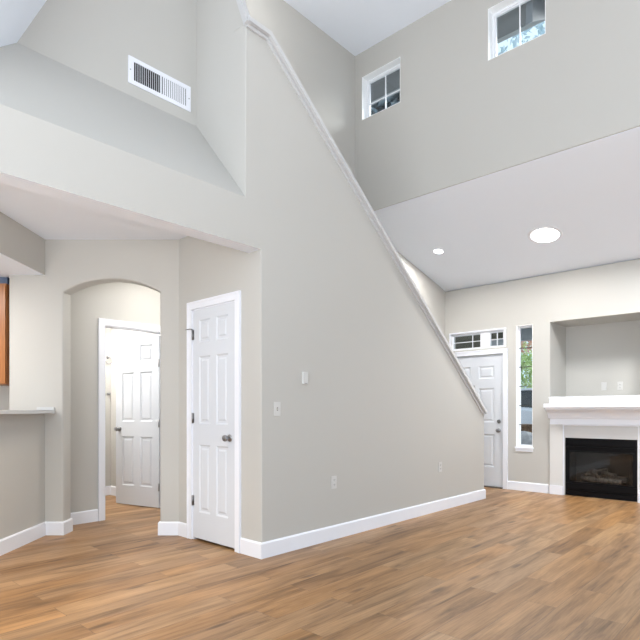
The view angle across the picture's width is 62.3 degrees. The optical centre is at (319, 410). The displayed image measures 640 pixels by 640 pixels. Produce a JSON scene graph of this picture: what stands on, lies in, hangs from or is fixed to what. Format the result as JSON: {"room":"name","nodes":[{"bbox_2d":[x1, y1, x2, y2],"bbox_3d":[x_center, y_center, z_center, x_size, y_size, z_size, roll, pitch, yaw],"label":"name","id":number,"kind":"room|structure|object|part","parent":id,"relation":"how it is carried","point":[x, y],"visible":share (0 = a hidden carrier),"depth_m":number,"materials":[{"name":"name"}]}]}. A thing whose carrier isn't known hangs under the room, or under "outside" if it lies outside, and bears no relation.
{"room":"living room","nodes":[
{"label":"living room","id":0,"kind":"room"},
{"bbox_2d":[0,386,8,409],"bbox_3d":[-3.900,-0.055,5.325,2.200,2.410,0.150,0,0,0],"label":"wall","id":1,"kind":"structure","parent":0,"point":[4,390],"depth_m":5.25,"materials":[{"name":"grey paint"}]},
{"bbox_2d":[0,277,8,385],"bbox_3d":[-3.143,-0.754,5.099,0.405,1.008,0.299,0,0,0],"label":"upper cabinet","id":2,"kind":"object","parent":1,"relation":"attached to","point":[4,281],"visible":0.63,"depth_m":4.95,"materials":[{"name":"brown wood"}]},
{"bbox_3d":[-3.143,-0.723,4.960,0.393,0.925,0.019,0,0,0],"label":"cabinet door","id":3,"kind":"part","parent":2,"relation":"part of","materials":[{"name":"brown wood"}]},
{"bbox_2d":[0,413,44,538],"bbox_3d":[-2.610,0.587,3.715,0.120,1.127,2.383,0,0,0],"label":"wall","id":4,"kind":"structure","parent":0,"point":[22,436],"depth_m":4.53,"materials":[{"name":"grey paint"}]},
{"bbox_2d":[0,410,54,413],"bbox_3d":[-2.670,0.008,3.690,0.460,0.028,2.435,0,0,0],"label":"countertop","id":5,"kind":"structure","parent":4,"relation":"on","point":[1,411],"depth_m":4.39,"materials":[{"name":"white stone"}]},
{"bbox_2d":[0,509,97,555],"bbox_3d":[-2.549,1.087,4.035,0.249,0.125,3.016,0,0,4],"label":"baseboard","id":6,"kind":"structure","parent":4,"relation":"attached to","point":[12,542],"depth_m":4.89,"materials":[{"name":"white paint"}]},
{"bbox_2d":[0,212,44,277],"bbox_3d":[-4.348,-1.425,3.752,4.920,0.330,4.619,0,0,43],"label":"wall","id":7,"kind":"structure","parent":0,"point":[22,251],"depth_m":4.57,"materials":[{"name":"grey paint"}]},
{"bbox_2d":[0,0,46,46],"bbox_3d":[-1.621,-3.105,3.335,0.643,2.970,1.772,0,0,43],"label":"ceiling","id":8,"kind":"structure","parent":0,"point":[16,16],"depth_m":3.29,"materials":[{"name":"white paint"}]},
{"bbox_2d":[0,183,186,239],"bbox_3d":[-2.888,-1.605,3.344,2.220,0.030,6.200,0,0,43],"label":"ceiling","id":9,"kind":"structure","parent":0,"point":[50,218],"depth_m":4.44,"materials":[{"name":"white paint"}]},
{"bbox_2d":[9,240,178,521],"bbox_3d":[-2.088,-0.220,4.986,1.597,2.740,0.160,0,0,0],"label":"wall","id":10,"kind":"structure","parent":0,"point":[39,305],"depth_m":4.91,"materials":[{"name":"grey paint"}]},
{"bbox_2d":[158,521,186,537],"bbox_3d":[-1.391,1.087,4.888,0.400,0.125,0.141,0,0,43],"label":"baseboard","id":11,"kind":"structure","parent":10,"relation":"attached to","point":[164,528],"depth_m":4.89,"materials":[{"name":"white paint"}]},
{"bbox_2d":[17,0,196,125],"bbox_3d":[-1.583,-3.355,3.909,0.080,2.410,1.600,0,0,43],"label":"wall","id":12,"kind":"structure","parent":0,"point":[95,39],"depth_m":3.96,"materials":[{"name":"grey paint"}]},
{"bbox_2d":[128,55,190,111],"bbox_3d":[-1.259,-2.585,4.191,0.013,0.206,0.547,0,0,43],"label":"air vent","id":13,"kind":"object","parent":12,"relation":"in","point":[141,75],"visible":1,"depth_m":4.18,"materials":[{"name":"white metal"}]},
{"bbox_2d":[105,328,110,485],"bbox_3d":[-3.262,-0.070,6.920,0.100,2.440,1.250,0,0,43],"label":"wall","id":14,"kind":"structure","parent":0,"point":[107,330],"depth_m":7.24,"materials":[{"name":"grey paint"}]},
{"bbox_2d":[71,282,159,512],"bbox_3d":[-2.155,-0.220,5.804,0.120,2.740,1.390,0,0,43],"label":"wall","id":15,"kind":"structure","parent":0,"point":[129,302],"depth_m":5.47,"materials":[{"name":"grey paint"}]},
{"bbox_2d":[98,318,159,520],"bbox_3d":[-2.058,0.088,5.894,0.142,2.124,0.887,0,0,43],"label":"trim","id":16,"kind":"structure","parent":15,"relation":"attached to","point":[103,323],"depth_m":5.55,"materials":[{"name":"white paint"}]},
{"bbox_2d":[114,336,159,507],"bbox_3d":[-2.196,0.127,6.396,0.741,2.023,0.171,0,0,29],"label":"door","id":17,"kind":"structure","parent":15,"relation":"in","point":[137,429],"depth_m":6.37,"materials":[{"name":"white paint"}]},
{"bbox_2d":[111,329,159,486],"bbox_3d":[-2.300,-0.070,6.812,1.460,2.440,0.105,0,0,43],"label":"wall","id":18,"kind":"structure","parent":0,"point":[116,334],"depth_m":7.20,"materials":[{"name":"grey paint"}]},
{"bbox_2d":[105,486,115,495],"bbox_3d":[-2.698,1.087,6.396,1.440,0.125,1.045,0,0,43],"label":"baseboard","id":19,"kind":"structure","parent":18,"relation":"attached to","point":[109,490],"depth_m":7.21,"materials":[{"name":"white paint"}]},
{"bbox_2d":[179,236,248,538],"bbox_3d":[-0.901,-0.220,4.613,1.020,2.740,0.120,0,0,43],"label":"wall","id":20,"kind":"structure","parent":0,"point":[207,269],"depth_m":4.58,"materials":[{"name":"grey paint"}]},
{"bbox_2d":[185,302,234,547],"bbox_3d":[-0.953,0.115,4.552,0.654,2.026,0.103,0,0,43],"label":"door","id":21,"kind":"structure","parent":20,"relation":"in","point":[213,331],"depth_m":4.54,"materials":[{"name":"white paint"}]},
{"bbox_2d":[187,290,240,552],"bbox_3d":[-0.883,0.087,4.581,0.754,2.126,0.142,0,0,43],"label":"trim","id":22,"kind":"structure","parent":20,"relation":"attached to","point":[235,296],"depth_m":4.43,"materials":[{"name":"white paint"}]},
{"bbox_2d":[197,0,242,177],"bbox_3d":[-0.821,-3.155,4.258,0.720,2.810,0.022,0,0,43],"label":"wall","id":23,"kind":"structure","parent":0,"point":[217,20],"depth_m":4.24,"materials":[{"name":"grey paint"}]},
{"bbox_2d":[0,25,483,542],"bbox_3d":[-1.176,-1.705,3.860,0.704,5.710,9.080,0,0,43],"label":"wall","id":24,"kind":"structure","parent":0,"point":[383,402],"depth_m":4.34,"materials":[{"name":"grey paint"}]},
{"bbox_2d":[274,402,280,415],"bbox_3d":[-0.338,-0.016,4.236,0.018,0.114,0.070,0,0,43],"label":"light switch","id":25,"kind":"object","parent":24,"relation":"attached to","point":[277,405],"visible":1,"depth_m":4.24,"materials":[{"name":"grey plastic"}]},
{"bbox_2d":[302,372,307,383],"bbox_3d":[-0.127,-0.278,4.462,0.022,0.104,0.060,0,0,43],"label":"wall sensor","id":26,"kind":"object","parent":24,"relation":"attached to","point":[304,374],"visible":1,"depth_m":4.45,"materials":[{"name":"grey plastic"}]},
{"bbox_2d":[331,476,336,488],"bbox_3d":[0.127,0.640,4.747,0.009,0.114,0.070,0,0,43],"label":"electrical outlet","id":27,"kind":"object","parent":24,"relation":"attached to","point":[333,478],"visible":1,"depth_m":4.74,"materials":[{"name":"grey plastic"}]},
{"bbox_2d":[236,0,486,414],"bbox_3d":[0.577,-2.247,5.681,0.686,4.638,4.041,0,0,43],"label":"trim","id":28,"kind":"structure","parent":24,"relation":"attached to","point":[250,22],"depth_m":4.86,"materials":[{"name":"grey paint"}]},
{"bbox_2d":[240,481,548,558],"bbox_3d":[1.591,1.087,2.002,6.375,0.125,10.100,0,0,43],"label":"baseboard","id":29,"kind":"structure","parent":24,"relation":"attached to","point":[259,550],"depth_m":5.00,"materials":[{"name":"white paint"}]},
{"bbox_2d":[439,462,441,471],"bbox_3d":[1.393,0.647,6.120,0.009,0.114,0.070,0,0,43],"label":"electrical outlet","id":30,"kind":"object","parent":24,"relation":"attached to","point":[440,463],"visible":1,"depth_m":6.12,"materials":[{"name":"grey plastic"}]},
{"bbox_2d":[0,487,639,639],"bbox_3d":[-1.009,1.225,4.400,13.750,0.150,10.400,0,0,43],"label":"floor","id":31,"kind":"structure","parent":0,"point":[508,564],"depth_m":3.55,"materials":[{"name":"brown wood"}]},
{"bbox_2d":[543,395,639,502],"bbox_3d":[3.748,0.477,7.022,1.323,1.345,0.595,0,0,43],"label":"fireplace","id":32,"kind":"object","parent":31,"relation":"on","point":[606,466],"visible":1,"depth_m":7.05,"materials":[{"name":"white paint"}]},
{"bbox_2d":[543,403,639,407],"bbox_3d":[3.612,-0.072,6.875,1.323,0.055,0.194,0,0,43],"label":"mantel shelf","id":33,"kind":"object","parent":32,"relation":"attached to","point":[551,405],"depth_m":6.83,"materials":[{"name":"white paint"}]},
{"bbox_3d":[3.624,0.030,6.888,1.303,0.150,0.160,0,0,43],"label":"crown moulding","id":34,"kind":"part","parent":32,"relation":"part of","materials":[{"name":"white paint"}]},
{"bbox_3d":[3.672,0.667,6.947,0.912,0.965,0.008,0,0,43],"label":"surround panel","id":35,"kind":"part","parent":32,"relation":"part of","materials":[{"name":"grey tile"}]},
{"bbox_3d":[3.663,0.667,6.937,0.911,0.965,0.018,0,0,43],"label":"trim","id":36,"kind":"part","parent":32,"relation":"part of","materials":[{"name":"white paint"}]},
{"bbox_2d":[245,0,444,335],"bbox_3d":[-0.437,-1.705,5.913,0.100,5.710,7.100,0,0,43],"label":"wall","id":37,"kind":"structure","parent":0,"point":[325,69],"depth_m":6.38,"materials":[{"name":"grey paint"}]},
{"bbox_2d":[284,0,450,55],"bbox_3d":[0.504,-4.635,1.453,7.530,0.150,8.120,0,0,43],"label":"ceiling","id":38,"kind":"structure","parent":0,"point":[357,26],"depth_m":6.12,"materials":[{"name":"white paint"}]},
{"bbox_2d":[371,92,399,114],"bbox_3d":[1.748,-5.009,15.308,5.240,12.737,4.374,0,0,43],"label":"tree","id":39,"kind":"object","parent":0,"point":[395,98],"visible":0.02,"depth_m":13.73,"materials":[{"name":"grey plant"}]},
{"bbox_2d":[371,22,540,105],"bbox_3d":[3.437,-4.463,5.053,8.600,0.175,0.090,0,0,43],"label":"trim","id":40,"kind":"structure","parent":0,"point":[528,26],"depth_m":6.18,"materials":[{"name":"grey"}]},
{"bbox_2d":[371,0,544,101],"bbox_3d":[3.227,-4.415,4.826,8.600,0.070,0.529,0,0,43],"label":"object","id":41,"kind":"structure","parent":0,"point":[507,23],"depth_m":6.14,"materials":[{"name":"grey paint"}]},
{"bbox_2d":[456,332,502,348],"bbox_3d":[2.807,-0.185,9.791,1.250,2.770,0.200,0,0,43],"label":"wall","id":42,"kind":"structure","parent":0,"point":[467,339],"depth_m":9.71,"materials":[{"name":"grey"}]},
{"bbox_2d":[491,327,531,345],"bbox_3d":[5.768,-1.345,7.086,7.530,0.390,0.162,0,0,43],"label":"trim","id":43,"kind":"structure","parent":42,"relation":"attached to","point":[526,333],"depth_m":9.09,"materials":[{"name":"grey"}]},
{"bbox_2d":[355,0,639,210],"bbox_3d":[3.238,-3.531,4.343,7.430,2.058,0.165,0,0,43],"label":"wall","id":44,"kind":"structure","parent":0,"point":[460,116],"depth_m":5.59,"materials":[{"name":"grey paint"}]},
{"bbox_2d":[367,64,399,116],"bbox_3d":[0.829,-3.969,6.616,0.581,0.545,0.050,0,0,43],"label":"window","id":45,"kind":"structure","parent":44,"relation":"in","point":[397,67],"depth_m":6.70,"materials":[{"name":"white plastic"}]},
{"bbox_2d":[362,0,545,446],"bbox_3d":[2.795,-1.861,6.241,3.980,4.762,2.356,0,0,43],"label":"trim","id":46,"kind":"structure","parent":44,"relation":"attached to","point":[505,3],"depth_m":6.68,"materials":[{"name":"white wood"}]},
{"bbox_2d":[492,0,529,57],"bbox_3d":[2.073,-3.969,5.469,0.593,0.545,0.050,0,0,43],"label":"window","id":47,"kind":"structure","parent":44,"relation":"in","point":[518,3],"depth_m":5.60,"materials":[{"name":"white plastic"}]},
{"bbox_2d":[526,0,544,24],"bbox_3d":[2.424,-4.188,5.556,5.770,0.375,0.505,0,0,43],"label":"window pane","id":48,"kind":"object","parent":44,"relation":"attached to","point":[535,9],"depth_m":5.49,"materials":[{"name":"grey glass"}]},
{"bbox_2d":[374,127,639,291],"bbox_3d":[3.981,-2.255,5.222,7.530,0.735,2.425,0,0,43],"label":"ceiling","id":49,"kind":"structure","parent":0,"point":[590,192],"depth_m":6.29,"materials":[{"name":"white paint"}]},
{"bbox_2d":[433,248,443,253],"bbox_3d":[1.635,-2.204,7.301,0.151,0.044,0.147,0,0,43],"label":"recessed light","id":50,"kind":"object","parent":49,"relation":"in","point":[437,250],"visible":1,"depth_m":7.29,"materials":[{"name":"white paint"}]},
{"bbox_2d":[528,226,562,243],"bbox_3d":[2.765,-2.160,6.502,0.403,0.103,0.390,0,0,43],"label":"flush light","id":51,"kind":"object","parent":49,"relation":"attached to","point":[544,234],"visible":1,"depth_m":6.49,"materials":[{"name":"white paint"}]},
{"bbox_2d":[497,21,544,55],"bbox_3d":[5.446,-4.254,13.600,2.175,11.231,3.583,0,0,-22],"label":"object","id":52,"kind":"object","parent":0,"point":[539,26],"visible":0.05,"depth_m":13.13,"materials":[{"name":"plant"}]},
{"bbox_2d":[445,259,639,484],"bbox_3d":[4.752,-0.380,6.058,7.530,3.060,0.150,0,0,43],"label":"wall","id":53,"kind":"structure","parent":0,"point":[608,290],"depth_m":7.48,"materials":[{"name":"grey paint"}]},
{"bbox_2d":[449,327,505,346],"bbox_3d":[2.402,-1.091,8.112,0.926,0.283,0.018,0,0,43],"label":"trim","id":54,"kind":"structure","parent":53,"relation":"attached to","point":[504,328],"depth_m":8.05,"materials":[{"name":"white paint"}]},
{"bbox_2d":[452,330,503,350],"bbox_3d":[2.433,-1.077,8.146,0.868,0.253,0.050,0,0,43],"label":"window","id":55,"kind":"structure","parent":53,"relation":"in","point":[485,337],"depth_m":8.07,"materials":[{"name":"white plastic"}]},
{"bbox_2d":[457,354,502,486],"bbox_3d":[2.369,0.141,8.149,0.911,1.977,0.103,0,0,43],"label":"door","id":56,"kind":"structure","parent":53,"relation":"in","point":[485,372],"depth_m":7.98,"materials":[{"name":"white paint"}]},
{"bbox_2d":[454,348,507,488],"bbox_3d":[2.381,0.112,8.128,1.030,2.076,0.022,0,0,43],"label":"trim","id":57,"kind":"structure","parent":53,"relation":"attached to","point":[504,351],"depth_m":7.81,"materials":[{"name":"white paint"}]},
{"bbox_2d":[484,485,502,488],"bbox_3d":[2.417,1.141,8.191,0.918,0.018,0.180,0,0,43],"label":"trim","id":58,"kind":"structure","parent":53,"relation":"attached to","point":[484,485],"depth_m":7.93,"materials":[{"name":"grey metal"}]},
{"bbox_2d":[515,447,533,451],"bbox_3d":[2.957,0.552,7.638,0.264,0.066,0.082,0,0,43],"label":"trim","id":59,"kind":"structure","parent":53,"relation":"attached to","point":[523,449],"depth_m":7.60,"materials":[{"name":"white paint"}]},
{"bbox_2d":[518,325,531,446],"bbox_3d":[3.002,-0.360,7.686,0.238,1.758,0.050,0,0,43],"label":"window","id":60,"kind":"structure","parent":53,"relation":"in","point":[529,326],"depth_m":7.74,"materials":[{"name":"white plastic"}]},
{"bbox_2d":[554,314,639,396],"bbox_3d":[3.963,-0.719,7.276,1.370,1.167,0.570,0,0,43],"label":"wall","id":61,"kind":"structure","parent":0,"point":[589,353],"depth_m":7.55,"materials":[{"name":"grey paint"}]},
{"bbox_2d":[601,382,606,389],"bbox_3d":[4.033,-0.350,7.513,0.070,0.114,0.006,0,0,43],"label":"blank wall plate","id":62,"kind":"object","parent":61,"relation":"attached to","point":[603,384],"visible":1,"depth_m":7.51,"materials":[{"name":"grey plastic"}]},
{"bbox_2d":[617,382,622,389],"bbox_3d":[4.182,-0.350,7.373,0.070,0.114,0.009,0,0,43],"label":"electrical outlet","id":63,"kind":"object","parent":61,"relation":"attached to","point":[619,384],"visible":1,"depth_m":7.37,"materials":[{"name":"grey plastic"}]},
{"label":"outside","id":64,"kind":"structure","parent":0,"visible":0},
{"bbox_3d":[4.696,1.175,13.572,8.500,0.350,5.680,0,0,43],"label":"floor","id":65,"kind":"structure","parent":64,"visible":0},
{"bbox_2d":[521,388,531,423],"bbox_3d":[4.806,0.250,12.437,1.920,1.500,4.486,0,0,-27],"label":"parked car","id":66,"kind":"object","parent":65,"relation":"on","point":[526,393],"visible":0.02,"depth_m":11.41,"materials":[{"name":"white paint"}]},
{"bbox_2d":[521,340,531,354],"bbox_3d":[5.517,-0.584,15.309,1.421,3.877,0.726,0,0,43],"label":"tree","id":67,"kind":"object","parent":65,"relation":"on","point":[522,342],"visible":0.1,"depth_m":14.97,"materials":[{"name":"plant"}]},
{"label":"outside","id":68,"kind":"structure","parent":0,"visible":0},
{"bbox_3d":[4.943,1.450,9.045,55.000,0.200,60.000,0,0,43],"label":"floor","id":69,"kind":"structure","parent":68,"visible":0},
{"bbox_2d":[521,431,531,444],"bbox_3d":[3.666,0.690,9.483,0.790,0.666,0.552,0,0,43],"label":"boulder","id":70,"kind":"object","parent":69,"relation":"on","point":[526,437],"visible":0.08,"depth_m":9.28,"materials":[{"name":"grey stone"}]},
{"bbox_2d":[521,342,531,387],"bbox_3d":[6.372,-0.657,17.630,2.414,4.108,3.066,0,0,-25],"label":"tree","id":71,"kind":"object","parent":69,"relation":"on","point":[526,361],"visible":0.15,"depth_m":16.70,"materials":[{"name":"green plant"}]},
{"bbox_2d":[521,424,531,432],"bbox_3d":[3.891,0.800,10.118,2.400,1.100,0.450,0,0,43],"label":"planting bed","id":72,"kind":"object","parent":69,"relation":"on","point":[528,428],"visible":0.02,"depth_m":9.84,"materials":[{"name":"brown soil"}]}
]}

